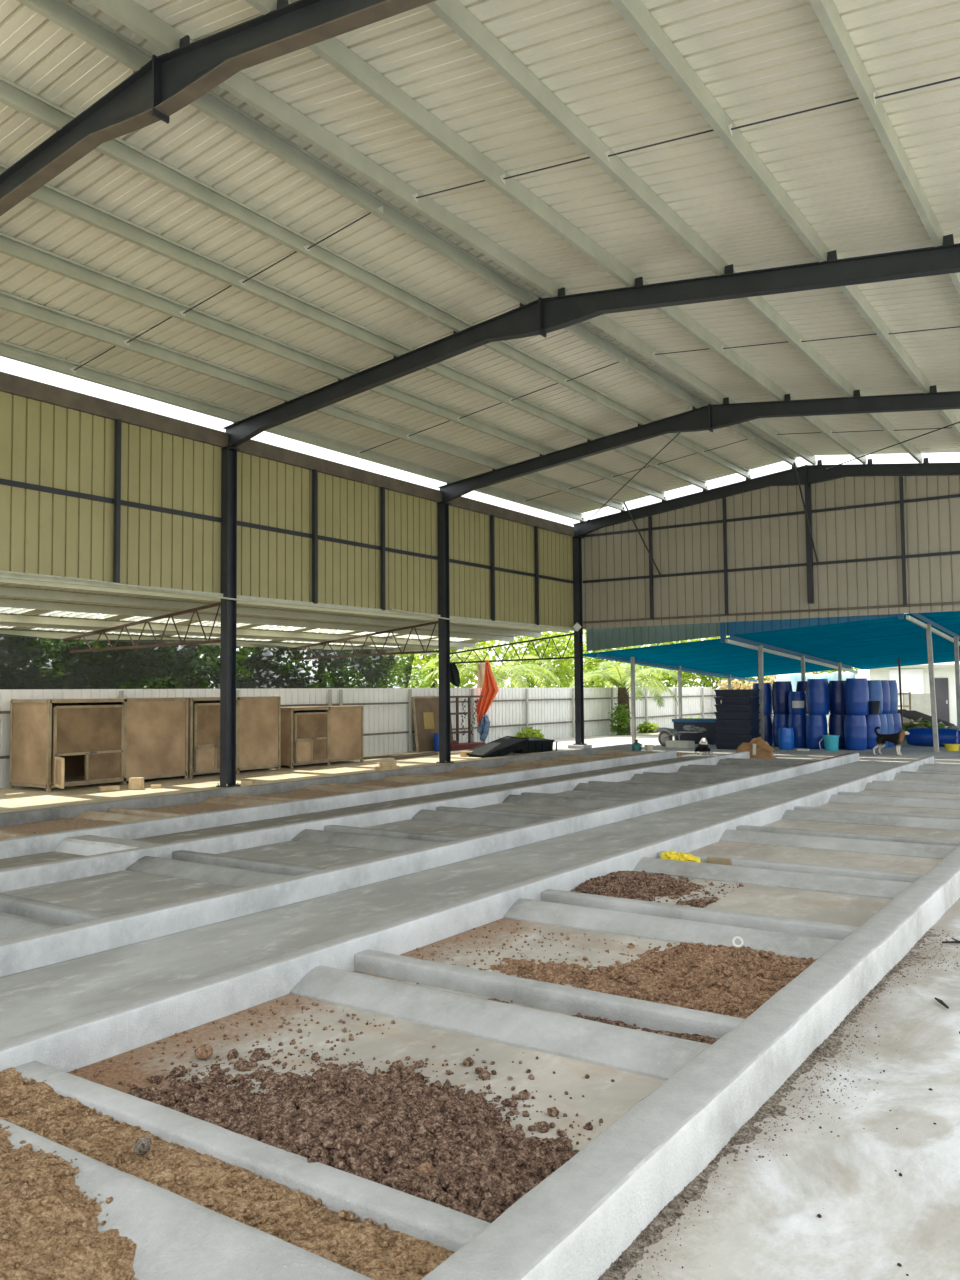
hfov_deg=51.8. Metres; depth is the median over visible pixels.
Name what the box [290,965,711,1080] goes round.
divider
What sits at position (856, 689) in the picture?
drum
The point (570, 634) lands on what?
truss
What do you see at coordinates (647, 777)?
divider
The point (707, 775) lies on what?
divider
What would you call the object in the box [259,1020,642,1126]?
crumbs
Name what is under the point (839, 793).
divider
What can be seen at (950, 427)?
rod
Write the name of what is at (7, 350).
purlin
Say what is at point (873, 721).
drum
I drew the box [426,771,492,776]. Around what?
soil layer
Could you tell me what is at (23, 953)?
kerb
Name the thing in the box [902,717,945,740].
heap
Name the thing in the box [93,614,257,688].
leafy tree
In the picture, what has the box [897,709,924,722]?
sheet
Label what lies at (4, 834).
divider
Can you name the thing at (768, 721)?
drum
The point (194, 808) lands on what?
soil layer
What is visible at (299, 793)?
soil layer
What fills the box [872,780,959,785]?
divider
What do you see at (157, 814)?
divider
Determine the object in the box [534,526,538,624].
wall post
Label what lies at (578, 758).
divider
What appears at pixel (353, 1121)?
pile
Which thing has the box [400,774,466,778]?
divider
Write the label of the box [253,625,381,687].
leafy tree
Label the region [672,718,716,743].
trough
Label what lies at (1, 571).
conduit pipe
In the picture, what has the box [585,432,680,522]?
cable
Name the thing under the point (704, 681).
bush
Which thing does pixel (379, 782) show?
soil layer
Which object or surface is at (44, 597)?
roof
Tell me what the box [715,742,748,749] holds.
plastic crate
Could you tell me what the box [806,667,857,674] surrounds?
bush
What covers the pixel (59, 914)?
divider
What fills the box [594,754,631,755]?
soil layer
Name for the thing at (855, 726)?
drum
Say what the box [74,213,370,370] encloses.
rod
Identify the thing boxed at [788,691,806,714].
drum
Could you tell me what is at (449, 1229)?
divider
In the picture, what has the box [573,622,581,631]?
lamp
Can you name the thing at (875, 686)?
drum
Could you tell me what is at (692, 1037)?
soil strip
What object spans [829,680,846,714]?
drum
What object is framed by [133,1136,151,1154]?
stone
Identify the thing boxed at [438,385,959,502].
rafter
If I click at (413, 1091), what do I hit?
stone
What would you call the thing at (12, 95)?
purlin
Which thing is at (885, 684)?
drum
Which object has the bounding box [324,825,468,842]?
divider
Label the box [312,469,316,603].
wall post
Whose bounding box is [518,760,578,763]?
divider
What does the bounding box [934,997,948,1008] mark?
twig
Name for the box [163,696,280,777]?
wooden cabinet
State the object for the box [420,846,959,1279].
kerb
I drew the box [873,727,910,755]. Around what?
dog
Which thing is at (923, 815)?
divider
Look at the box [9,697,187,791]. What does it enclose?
wooden cabinet
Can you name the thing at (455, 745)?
rack
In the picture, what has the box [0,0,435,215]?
rafter
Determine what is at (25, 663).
trees
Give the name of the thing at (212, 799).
divider
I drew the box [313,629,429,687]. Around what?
leafy tree
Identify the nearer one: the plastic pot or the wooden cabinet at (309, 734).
the wooden cabinet at (309, 734)
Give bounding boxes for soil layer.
[0,818,120,834]
[138,802,248,813]
[258,789,352,798]
[352,779,423,786]
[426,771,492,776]
[497,765,547,768]
[535,759,586,761]
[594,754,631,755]
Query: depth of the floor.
5.02 m
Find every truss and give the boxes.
[63,602,220,652]
[290,621,437,659]
[438,633,573,663]
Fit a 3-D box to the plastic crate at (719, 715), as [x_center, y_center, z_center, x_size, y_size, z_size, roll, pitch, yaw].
[7.106,2.085,27.313,1.040,0.200,0.740,-3,-4,34]
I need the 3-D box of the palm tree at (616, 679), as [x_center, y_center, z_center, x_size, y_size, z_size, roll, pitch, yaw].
[5.514,2.161,36.831,4.526,2.822,4.228,-2,-3,21]
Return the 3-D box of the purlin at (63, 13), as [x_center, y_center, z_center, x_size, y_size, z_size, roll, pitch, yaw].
[0.579,-4.967,14.183,0.070,0.206,26.250,-3,-4,34]
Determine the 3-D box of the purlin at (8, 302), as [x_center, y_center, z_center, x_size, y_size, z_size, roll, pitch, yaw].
[-3.391,-4.213,16.873,0.070,0.206,26.250,-3,-4,34]
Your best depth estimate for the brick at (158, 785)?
17.33 m
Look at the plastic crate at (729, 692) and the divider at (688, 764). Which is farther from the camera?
the plastic crate at (729, 692)
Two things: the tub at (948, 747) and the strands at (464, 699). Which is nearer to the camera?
the tub at (948, 747)
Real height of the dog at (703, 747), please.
0.488 m
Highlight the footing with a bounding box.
[568,744,591,748]
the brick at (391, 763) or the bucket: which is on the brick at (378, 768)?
the brick at (391, 763)
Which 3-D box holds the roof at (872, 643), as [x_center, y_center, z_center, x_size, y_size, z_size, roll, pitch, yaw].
[13.287,0.138,30.482,15.500,2.103,14.744,-3,-4,34]
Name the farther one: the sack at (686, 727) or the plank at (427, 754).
the sack at (686, 727)
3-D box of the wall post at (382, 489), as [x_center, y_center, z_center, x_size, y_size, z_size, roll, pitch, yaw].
[-2.105,-1.982,21.417,0.080,2.680,0.070,-3,-4,34]
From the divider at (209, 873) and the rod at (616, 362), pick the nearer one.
the divider at (209, 873)
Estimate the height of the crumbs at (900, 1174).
0.015 m
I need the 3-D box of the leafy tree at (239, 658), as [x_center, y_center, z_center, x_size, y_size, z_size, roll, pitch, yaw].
[-6.995,0.647,27.598,3.774,5.207,4.294,-3,-4,34]
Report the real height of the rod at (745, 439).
0.748 m
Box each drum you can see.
[433,733,438,751]
[752,683,772,714]
[758,715,772,745]
[772,681,792,713]
[773,714,788,746]
[778,728,793,749]
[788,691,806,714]
[788,714,807,747]
[796,681,807,713]
[806,679,829,714]
[806,715,827,748]
[828,714,845,748]
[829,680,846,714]
[844,715,866,749]
[845,678,868,714]
[865,715,880,748]
[867,680,882,714]
[879,714,887,747]
[881,680,889,713]
[886,714,893,746]
[888,680,897,713]
[892,713,901,745]
[906,728,959,746]
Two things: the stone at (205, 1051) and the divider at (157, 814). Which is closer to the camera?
the stone at (205, 1051)
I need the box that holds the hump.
[55,835,161,855]
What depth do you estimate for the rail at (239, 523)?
20.16 m
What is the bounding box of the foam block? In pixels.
[666,740,694,747]
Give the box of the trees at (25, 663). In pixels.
[0,634,413,688]
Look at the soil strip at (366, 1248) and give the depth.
3.16 m
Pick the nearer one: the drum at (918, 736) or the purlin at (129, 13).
the purlin at (129, 13)
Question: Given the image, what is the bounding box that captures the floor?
[0,726,959,1279]
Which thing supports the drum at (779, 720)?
on the floor
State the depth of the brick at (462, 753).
25.04 m
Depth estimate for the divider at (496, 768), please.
20.04 m
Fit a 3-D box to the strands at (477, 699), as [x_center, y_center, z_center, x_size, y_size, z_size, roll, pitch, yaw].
[-0.161,2.252,28.862,0.113,1.041,0.420,-3,-4,34]
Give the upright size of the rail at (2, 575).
0.080 m
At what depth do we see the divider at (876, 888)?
8.33 m
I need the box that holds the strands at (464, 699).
[461,699,465,734]
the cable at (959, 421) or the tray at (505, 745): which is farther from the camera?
the tray at (505, 745)
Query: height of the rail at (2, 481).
0.080 m
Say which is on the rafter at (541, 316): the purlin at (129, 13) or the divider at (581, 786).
the purlin at (129, 13)
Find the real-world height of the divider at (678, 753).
0.112 m
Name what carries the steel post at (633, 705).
on the floor
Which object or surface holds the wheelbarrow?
on the floor
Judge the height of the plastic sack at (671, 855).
0.121 m
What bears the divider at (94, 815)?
on the floor
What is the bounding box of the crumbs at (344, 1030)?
[74,999,383,1093]
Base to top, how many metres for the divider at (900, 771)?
0.111 m
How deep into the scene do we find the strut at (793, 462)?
24.50 m
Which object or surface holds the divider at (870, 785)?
on the floor
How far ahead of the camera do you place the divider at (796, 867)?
8.57 m
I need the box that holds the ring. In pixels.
[732,936,743,947]
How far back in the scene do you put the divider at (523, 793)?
14.53 m
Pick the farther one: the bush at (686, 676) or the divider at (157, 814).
the bush at (686, 676)
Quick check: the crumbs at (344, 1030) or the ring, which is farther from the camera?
the ring
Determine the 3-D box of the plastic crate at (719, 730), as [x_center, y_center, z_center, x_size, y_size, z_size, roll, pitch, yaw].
[7.110,2.496,27.291,1.040,0.200,0.740,-3,-4,34]
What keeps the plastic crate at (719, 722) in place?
on the plastic crate at (719, 730)
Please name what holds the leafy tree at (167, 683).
on the ground
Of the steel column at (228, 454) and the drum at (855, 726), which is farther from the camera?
the drum at (855, 726)
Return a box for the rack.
[450,695,485,750]
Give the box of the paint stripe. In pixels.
[793,753,851,765]
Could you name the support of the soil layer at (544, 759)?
on the floor
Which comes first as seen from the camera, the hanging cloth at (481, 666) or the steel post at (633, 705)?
the steel post at (633, 705)
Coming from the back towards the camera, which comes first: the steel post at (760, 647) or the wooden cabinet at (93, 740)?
the steel post at (760, 647)
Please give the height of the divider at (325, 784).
0.112 m
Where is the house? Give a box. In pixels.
[857,661,959,725]
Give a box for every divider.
[0,830,33,839]
[0,893,113,925]
[0,914,60,940]
[0,1119,374,1279]
[13,1060,490,1251]
[75,811,158,822]
[108,807,188,817]
[126,856,291,887]
[172,850,326,875]
[202,796,280,805]
[227,794,301,801]
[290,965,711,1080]
[291,829,443,851]
[303,785,376,792]
[322,783,391,788]
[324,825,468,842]
[354,949,743,1038]
[384,775,451,782]
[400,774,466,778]
[411,809,549,827]
[436,806,567,818]
[450,768,518,773]
[464,766,525,769]
[502,795,627,808]
[503,898,842,959]
[507,761,569,766]
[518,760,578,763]
[521,792,640,801]
[541,889,857,939]
[555,756,614,760]
[565,755,624,757]
[573,783,690,794]
[588,781,699,787]
[596,751,654,754]
[605,750,680,755]
[631,773,735,783]
[633,857,911,898]
[643,772,744,777]
[657,851,922,882]
[678,766,776,774]
[688,764,780,768]
[717,759,806,766]
[719,829,956,858]
[726,758,810,761]
[736,825,959,846]
[781,809,959,830]
[794,806,959,819]
[828,794,959,809]
[838,792,959,800]
[865,782,959,793]
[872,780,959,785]
[894,773,959,781]
[900,771,959,774]
[918,765,959,771]
[923,764,959,765]
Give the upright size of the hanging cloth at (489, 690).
2.153 m
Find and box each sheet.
[586,622,726,650]
[719,614,897,636]
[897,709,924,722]
[898,709,937,723]
[907,710,954,726]
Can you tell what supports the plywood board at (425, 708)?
on the floor
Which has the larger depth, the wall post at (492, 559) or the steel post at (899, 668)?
the steel post at (899, 668)
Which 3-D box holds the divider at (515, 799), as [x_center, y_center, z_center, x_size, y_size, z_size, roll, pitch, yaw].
[1.341,2.329,14.114,2.274,0.111,0.275,-3,-4,34]
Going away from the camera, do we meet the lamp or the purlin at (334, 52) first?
the purlin at (334, 52)
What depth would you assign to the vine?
44.82 m
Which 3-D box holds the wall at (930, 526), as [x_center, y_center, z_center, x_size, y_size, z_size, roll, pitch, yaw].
[8.588,-2.470,24.826,13.884,3.827,0.033,-3,-4,34]
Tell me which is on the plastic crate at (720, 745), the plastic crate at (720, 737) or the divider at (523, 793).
the plastic crate at (720, 737)
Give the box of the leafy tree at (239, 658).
[177,619,308,688]
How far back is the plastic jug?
25.85 m
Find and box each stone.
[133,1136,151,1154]
[195,1044,212,1058]
[406,1085,423,1096]
[418,1163,433,1175]
[946,725,956,728]
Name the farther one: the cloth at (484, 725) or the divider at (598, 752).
the cloth at (484, 725)
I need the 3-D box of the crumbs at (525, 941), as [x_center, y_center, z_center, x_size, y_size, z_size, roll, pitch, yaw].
[0.886,1.942,5.814,1.759,0.021,1.268,-3,-4,34]
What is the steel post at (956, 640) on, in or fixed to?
on the floor
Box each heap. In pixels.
[0,1109,136,1279]
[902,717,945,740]
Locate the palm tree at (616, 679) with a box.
[569,661,684,734]
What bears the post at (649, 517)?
attached to the rafter at (807, 474)
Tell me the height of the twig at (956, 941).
0.026 m
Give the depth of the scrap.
9.05 m
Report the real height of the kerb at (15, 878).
0.182 m
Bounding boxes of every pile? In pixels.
[127,1042,602,1222]
[479,933,818,1018]
[570,870,743,907]
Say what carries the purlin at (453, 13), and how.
attached to the rafter at (169, 82)
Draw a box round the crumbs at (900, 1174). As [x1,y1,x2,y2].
[817,970,959,1275]
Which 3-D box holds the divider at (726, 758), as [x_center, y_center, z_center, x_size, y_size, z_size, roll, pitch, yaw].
[6.487,2.673,21.611,2.272,0.112,0.135,-3,-4,34]
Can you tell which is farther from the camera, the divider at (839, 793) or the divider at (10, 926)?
the divider at (839, 793)
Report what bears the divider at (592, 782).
on the floor
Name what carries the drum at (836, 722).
on the floor
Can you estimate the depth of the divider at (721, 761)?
21.33 m
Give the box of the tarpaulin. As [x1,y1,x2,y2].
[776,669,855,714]
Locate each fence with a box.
[0,687,712,787]
[712,689,828,723]
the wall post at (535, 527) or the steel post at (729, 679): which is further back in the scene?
the steel post at (729, 679)
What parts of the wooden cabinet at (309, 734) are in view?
panel, hatch panel, panel, door, door panel, panel, door panel, panel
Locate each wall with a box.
[0,391,573,627]
[581,475,959,628]
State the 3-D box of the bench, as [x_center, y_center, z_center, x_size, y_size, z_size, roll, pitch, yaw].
[15.864,2.723,37.536,0.960,1.480,0.080,-3,-4,34]
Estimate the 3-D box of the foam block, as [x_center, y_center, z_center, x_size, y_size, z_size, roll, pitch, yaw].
[5.708,2.972,28.171,0.720,0.190,0.400,-3,-4,44]
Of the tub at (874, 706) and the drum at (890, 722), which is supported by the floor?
the drum at (890, 722)
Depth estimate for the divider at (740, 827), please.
10.49 m
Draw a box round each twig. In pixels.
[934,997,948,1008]
[942,938,959,943]
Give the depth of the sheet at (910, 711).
36.19 m
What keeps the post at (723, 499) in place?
attached to the rafter at (807, 474)
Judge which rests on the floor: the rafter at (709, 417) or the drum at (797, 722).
the drum at (797, 722)
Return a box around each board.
[412,696,452,751]
[903,694,931,723]
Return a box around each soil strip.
[0,1067,453,1279]
[391,978,718,1044]
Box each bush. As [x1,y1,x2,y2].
[376,634,495,687]
[482,631,590,687]
[549,629,641,686]
[609,639,699,686]
[673,636,745,688]
[716,636,772,684]
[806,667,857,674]
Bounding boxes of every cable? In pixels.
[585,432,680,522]
[826,421,959,469]
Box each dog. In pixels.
[695,736,712,754]
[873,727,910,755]
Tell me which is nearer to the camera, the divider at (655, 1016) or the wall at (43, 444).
the divider at (655, 1016)
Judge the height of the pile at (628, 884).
0.123 m
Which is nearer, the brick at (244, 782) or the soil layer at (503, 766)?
the brick at (244, 782)
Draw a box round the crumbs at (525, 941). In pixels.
[486,933,708,1011]
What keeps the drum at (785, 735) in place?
on the floor
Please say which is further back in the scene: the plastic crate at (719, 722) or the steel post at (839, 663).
the steel post at (839, 663)
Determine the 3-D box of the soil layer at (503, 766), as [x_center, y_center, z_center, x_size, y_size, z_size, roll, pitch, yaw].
[0.998,2.683,20.545,2.056,0.065,1.431,-3,-4,34]
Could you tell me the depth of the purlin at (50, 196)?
13.59 m
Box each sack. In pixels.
[660,850,700,862]
[683,725,706,731]
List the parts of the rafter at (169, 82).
ridge plate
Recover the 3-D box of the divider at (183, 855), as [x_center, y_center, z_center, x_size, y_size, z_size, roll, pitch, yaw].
[-2.063,2.100,9.154,2.272,0.112,0.134,-3,-4,34]
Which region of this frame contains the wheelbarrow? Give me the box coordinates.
[653,727,702,745]
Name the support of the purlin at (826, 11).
attached to the rafter at (541, 316)
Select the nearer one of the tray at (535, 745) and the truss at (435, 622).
the truss at (435, 622)
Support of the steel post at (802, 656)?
on the floor
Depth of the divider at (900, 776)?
17.60 m
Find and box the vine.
[717,672,815,716]
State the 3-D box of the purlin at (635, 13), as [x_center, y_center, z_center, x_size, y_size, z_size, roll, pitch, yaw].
[4.042,-4.673,11.793,0.079,0.206,26.250,-3,-4,34]
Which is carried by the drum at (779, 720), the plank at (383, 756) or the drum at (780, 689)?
the drum at (780, 689)
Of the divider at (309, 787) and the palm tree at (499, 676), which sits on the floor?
the divider at (309, 787)
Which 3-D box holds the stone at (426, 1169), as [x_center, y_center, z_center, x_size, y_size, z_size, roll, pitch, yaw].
[-0.170,1.687,3.149,0.058,0.038,0.042,-3,-4,34]
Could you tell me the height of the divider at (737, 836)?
0.112 m
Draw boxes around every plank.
[363,754,403,758]
[391,752,436,757]
[394,753,437,759]
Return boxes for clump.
[608,703,630,734]
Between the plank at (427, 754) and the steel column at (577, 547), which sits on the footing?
the steel column at (577, 547)
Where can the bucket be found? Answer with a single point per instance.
(831, 742)
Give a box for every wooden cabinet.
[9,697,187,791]
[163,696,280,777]
[281,706,362,768]
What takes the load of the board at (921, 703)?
on the floor
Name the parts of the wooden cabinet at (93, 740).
panel, hatch panel, panel, door panel, panel, door panel, panel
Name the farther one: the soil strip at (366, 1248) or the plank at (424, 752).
the plank at (424, 752)
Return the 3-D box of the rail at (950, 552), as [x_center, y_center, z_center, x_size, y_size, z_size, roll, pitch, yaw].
[8.549,-1.922,24.765,13.510,0.070,0.040,-3,-4,34]
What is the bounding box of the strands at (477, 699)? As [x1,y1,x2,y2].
[471,699,477,734]
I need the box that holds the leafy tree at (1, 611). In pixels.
[0,608,95,670]
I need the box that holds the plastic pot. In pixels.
[644,745,653,750]
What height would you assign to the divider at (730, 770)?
0.111 m
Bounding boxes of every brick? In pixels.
[99,785,119,790]
[129,777,143,789]
[151,784,161,788]
[241,780,256,785]
[375,765,398,770]
[379,761,395,766]
[460,751,472,756]
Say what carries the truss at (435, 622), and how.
attached to the roof at (44, 597)
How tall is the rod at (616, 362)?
0.748 m
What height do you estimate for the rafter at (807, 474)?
1.352 m
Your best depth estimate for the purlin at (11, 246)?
14.64 m
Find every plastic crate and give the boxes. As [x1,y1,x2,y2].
[714,689,759,696]
[714,697,759,703]
[714,704,759,711]
[714,712,759,719]
[715,719,760,726]
[715,727,759,734]
[715,734,760,741]
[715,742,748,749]
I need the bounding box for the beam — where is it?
[0,371,573,535]
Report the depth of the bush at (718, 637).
47.41 m
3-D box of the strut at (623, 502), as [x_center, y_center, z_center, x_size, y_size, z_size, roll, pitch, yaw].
[4.433,-2.740,26.953,1.216,1.997,0.044,1,-3,-26]
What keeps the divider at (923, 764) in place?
on the floor
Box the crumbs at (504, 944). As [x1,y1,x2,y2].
[412,921,562,966]
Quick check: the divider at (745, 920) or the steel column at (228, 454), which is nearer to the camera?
the divider at (745, 920)
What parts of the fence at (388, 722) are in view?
post, post, post, rail, rail, post, post, post, post, post, post, post, post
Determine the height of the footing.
0.100 m
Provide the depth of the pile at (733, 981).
5.55 m
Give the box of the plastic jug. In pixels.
[632,740,641,750]
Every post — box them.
[113,419,121,582]
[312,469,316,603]
[380,487,385,609]
[490,515,494,620]
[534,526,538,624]
[630,657,635,742]
[648,516,653,618]
[678,666,681,717]
[722,498,728,614]
[728,674,730,688]
[758,645,764,740]
[801,655,805,680]
[804,484,813,603]
[838,662,841,680]
[898,658,902,724]
[899,476,906,605]
[926,624,941,751]
[954,636,959,729]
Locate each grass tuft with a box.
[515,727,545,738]
[636,719,659,732]
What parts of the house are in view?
door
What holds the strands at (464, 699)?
hanging from the rack
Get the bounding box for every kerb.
[0,744,631,826]
[0,750,676,858]
[0,751,749,891]
[0,753,858,976]
[0,756,933,1071]
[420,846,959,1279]
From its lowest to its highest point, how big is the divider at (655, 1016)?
0.112 m
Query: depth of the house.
42.49 m
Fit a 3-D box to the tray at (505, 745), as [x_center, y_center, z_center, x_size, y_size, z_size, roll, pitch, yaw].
[0.412,2.814,25.485,0.762,0.609,1.733,-3,-4,44]
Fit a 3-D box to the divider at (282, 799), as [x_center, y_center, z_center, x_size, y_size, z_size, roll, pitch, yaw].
[-3.010,2.397,14.706,2.062,0.112,0.134,-3,-4,34]
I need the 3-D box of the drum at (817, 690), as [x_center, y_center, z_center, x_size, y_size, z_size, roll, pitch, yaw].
[9.259,1.556,27.073,0.606,0.980,0.606,0,-3,-8]
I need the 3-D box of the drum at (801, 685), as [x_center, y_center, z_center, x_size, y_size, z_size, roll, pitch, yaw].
[9.330,1.641,28.234,0.576,0.930,0.576,-1,-3,18]
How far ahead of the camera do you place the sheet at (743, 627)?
25.40 m
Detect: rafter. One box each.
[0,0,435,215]
[223,234,959,447]
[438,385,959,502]
[573,458,959,536]
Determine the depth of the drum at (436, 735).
27.27 m
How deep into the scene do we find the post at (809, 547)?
24.85 m
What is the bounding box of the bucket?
[819,735,839,750]
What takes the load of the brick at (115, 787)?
on the floor
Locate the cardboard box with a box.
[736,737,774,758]
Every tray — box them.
[466,736,528,757]
[513,737,556,753]
[653,727,680,734]
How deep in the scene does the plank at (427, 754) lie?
24.93 m
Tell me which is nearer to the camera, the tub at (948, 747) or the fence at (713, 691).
the tub at (948, 747)
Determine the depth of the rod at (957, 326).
15.18 m
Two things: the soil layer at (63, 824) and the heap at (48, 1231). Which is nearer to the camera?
the heap at (48, 1231)
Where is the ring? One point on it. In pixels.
(736, 937)
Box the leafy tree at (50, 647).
[2,608,152,688]
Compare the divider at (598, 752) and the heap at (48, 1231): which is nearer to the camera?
the heap at (48, 1231)
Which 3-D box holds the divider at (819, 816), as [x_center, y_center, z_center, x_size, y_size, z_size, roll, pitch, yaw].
[4.896,2.184,11.948,2.433,0.112,0.277,-3,-4,34]
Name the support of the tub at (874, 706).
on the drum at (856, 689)
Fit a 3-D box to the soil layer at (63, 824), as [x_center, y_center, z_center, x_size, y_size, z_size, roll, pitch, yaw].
[-4.945,2.276,11.895,2.049,0.059,1.420,-3,-4,34]
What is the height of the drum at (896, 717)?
0.930 m
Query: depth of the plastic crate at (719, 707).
27.06 m
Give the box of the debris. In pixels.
[599,929,958,1279]
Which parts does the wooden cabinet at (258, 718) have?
panel, hatch panel, panel, door panel, door, door panel, panel, panel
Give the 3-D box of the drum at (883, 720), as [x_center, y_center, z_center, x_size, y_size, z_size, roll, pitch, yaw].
[10.935,2.508,27.263,0.576,0.930,0.576,-2,-3,21]
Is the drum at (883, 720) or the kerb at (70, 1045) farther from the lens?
the drum at (883, 720)
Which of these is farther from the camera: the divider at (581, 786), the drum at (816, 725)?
the drum at (816, 725)
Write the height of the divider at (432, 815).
0.112 m
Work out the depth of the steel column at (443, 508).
23.08 m
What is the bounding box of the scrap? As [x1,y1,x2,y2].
[707,856,730,865]
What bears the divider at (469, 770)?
on the floor
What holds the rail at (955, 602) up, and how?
attached to the wall at (930, 526)
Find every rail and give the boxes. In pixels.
[0,478,221,521]
[0,573,574,630]
[237,521,437,559]
[582,494,959,536]
[583,551,959,582]
[583,601,959,622]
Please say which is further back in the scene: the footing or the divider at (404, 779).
the footing
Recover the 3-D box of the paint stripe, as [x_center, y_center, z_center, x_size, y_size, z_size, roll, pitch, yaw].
[7.214,2.476,20.606,0.060,0.005,4.500,-3,-4,34]
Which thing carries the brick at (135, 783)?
on the floor
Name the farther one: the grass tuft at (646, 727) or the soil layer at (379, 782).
the grass tuft at (646, 727)
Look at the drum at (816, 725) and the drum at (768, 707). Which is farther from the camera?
the drum at (768, 707)
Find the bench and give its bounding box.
[898,692,910,723]
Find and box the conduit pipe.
[0,570,576,630]
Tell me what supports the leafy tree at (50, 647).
on the ground
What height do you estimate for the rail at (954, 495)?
0.070 m
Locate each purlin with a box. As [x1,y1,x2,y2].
[0,76,750,478]
[0,163,707,489]
[0,232,666,500]
[0,291,624,510]
[0,340,583,520]
[17,0,797,466]
[85,0,815,464]
[245,0,865,463]
[425,0,921,462]
[610,0,959,436]
[809,0,959,295]
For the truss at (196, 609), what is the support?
attached to the roof at (44, 597)
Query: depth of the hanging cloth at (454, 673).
30.78 m
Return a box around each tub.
[869,701,880,713]
[943,744,959,750]
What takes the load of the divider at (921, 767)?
on the floor
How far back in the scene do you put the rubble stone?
32.49 m
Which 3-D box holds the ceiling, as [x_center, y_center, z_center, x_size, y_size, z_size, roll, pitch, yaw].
[1.028,-4.715,13.805,14.240,0.964,26.153,-3,-4,34]
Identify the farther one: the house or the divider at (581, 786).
the house
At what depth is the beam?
18.16 m
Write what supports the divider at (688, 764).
on the floor
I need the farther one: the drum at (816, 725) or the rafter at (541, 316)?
the drum at (816, 725)
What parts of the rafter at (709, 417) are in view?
ridge plate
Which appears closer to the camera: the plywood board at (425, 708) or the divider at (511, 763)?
the divider at (511, 763)
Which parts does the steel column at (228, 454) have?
plate, cap plate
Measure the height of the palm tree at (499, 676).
3.305 m
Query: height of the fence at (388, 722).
1.760 m
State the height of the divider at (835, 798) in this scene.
0.111 m
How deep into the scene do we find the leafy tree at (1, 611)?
25.22 m
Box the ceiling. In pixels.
[0,0,959,512]
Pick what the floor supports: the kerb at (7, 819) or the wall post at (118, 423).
the kerb at (7, 819)
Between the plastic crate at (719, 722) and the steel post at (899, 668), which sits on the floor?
the steel post at (899, 668)
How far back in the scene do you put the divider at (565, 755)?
23.47 m
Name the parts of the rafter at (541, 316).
ridge plate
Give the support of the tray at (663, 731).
on the wheelbarrow
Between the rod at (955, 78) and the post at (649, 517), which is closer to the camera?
the rod at (955, 78)
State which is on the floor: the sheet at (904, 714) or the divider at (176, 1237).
the divider at (176, 1237)
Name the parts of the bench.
panel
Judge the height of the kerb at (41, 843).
0.192 m
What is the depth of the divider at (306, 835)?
10.62 m
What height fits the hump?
0.136 m
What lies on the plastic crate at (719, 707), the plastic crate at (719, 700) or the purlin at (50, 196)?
the plastic crate at (719, 700)
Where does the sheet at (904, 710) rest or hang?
on the sheet at (910, 711)
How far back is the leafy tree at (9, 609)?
21.33 m
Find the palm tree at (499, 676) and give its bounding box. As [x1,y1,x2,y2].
[417,646,560,687]
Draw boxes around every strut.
[623,502,660,576]
[793,462,817,563]
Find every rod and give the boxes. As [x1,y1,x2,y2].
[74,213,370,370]
[359,362,618,453]
[416,76,959,198]
[527,439,746,500]
[655,326,959,354]
[776,427,951,434]
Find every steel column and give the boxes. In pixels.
[216,447,239,786]
[436,502,453,762]
[572,537,586,744]
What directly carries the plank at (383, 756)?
on the floor
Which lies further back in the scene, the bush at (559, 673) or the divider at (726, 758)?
the bush at (559, 673)
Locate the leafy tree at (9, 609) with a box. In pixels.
[0,607,59,671]
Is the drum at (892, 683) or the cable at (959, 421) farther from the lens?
the drum at (892, 683)
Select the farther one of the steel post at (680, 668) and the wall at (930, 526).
the steel post at (680, 668)
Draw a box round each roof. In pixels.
[0,578,568,654]
[583,611,959,681]
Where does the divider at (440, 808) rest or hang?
on the floor
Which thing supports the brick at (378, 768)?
on the floor
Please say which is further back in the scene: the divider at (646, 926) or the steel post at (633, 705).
the steel post at (633, 705)
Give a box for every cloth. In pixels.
[450,663,459,686]
[476,660,498,726]
[477,662,484,687]
[477,714,489,741]
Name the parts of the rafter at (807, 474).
ridge plate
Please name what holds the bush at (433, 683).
on the ground
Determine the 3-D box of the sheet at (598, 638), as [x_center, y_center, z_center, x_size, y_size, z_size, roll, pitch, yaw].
[4.818,-0.088,27.419,4.204,0.682,0.023,-3,-4,34]
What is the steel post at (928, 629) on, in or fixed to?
on the floor
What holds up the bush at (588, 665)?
on the ground
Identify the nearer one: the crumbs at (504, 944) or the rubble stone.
the crumbs at (504, 944)
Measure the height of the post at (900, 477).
3.105 m
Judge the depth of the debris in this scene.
3.74 m
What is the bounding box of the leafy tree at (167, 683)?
[89,614,240,688]
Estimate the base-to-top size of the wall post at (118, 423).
2.680 m

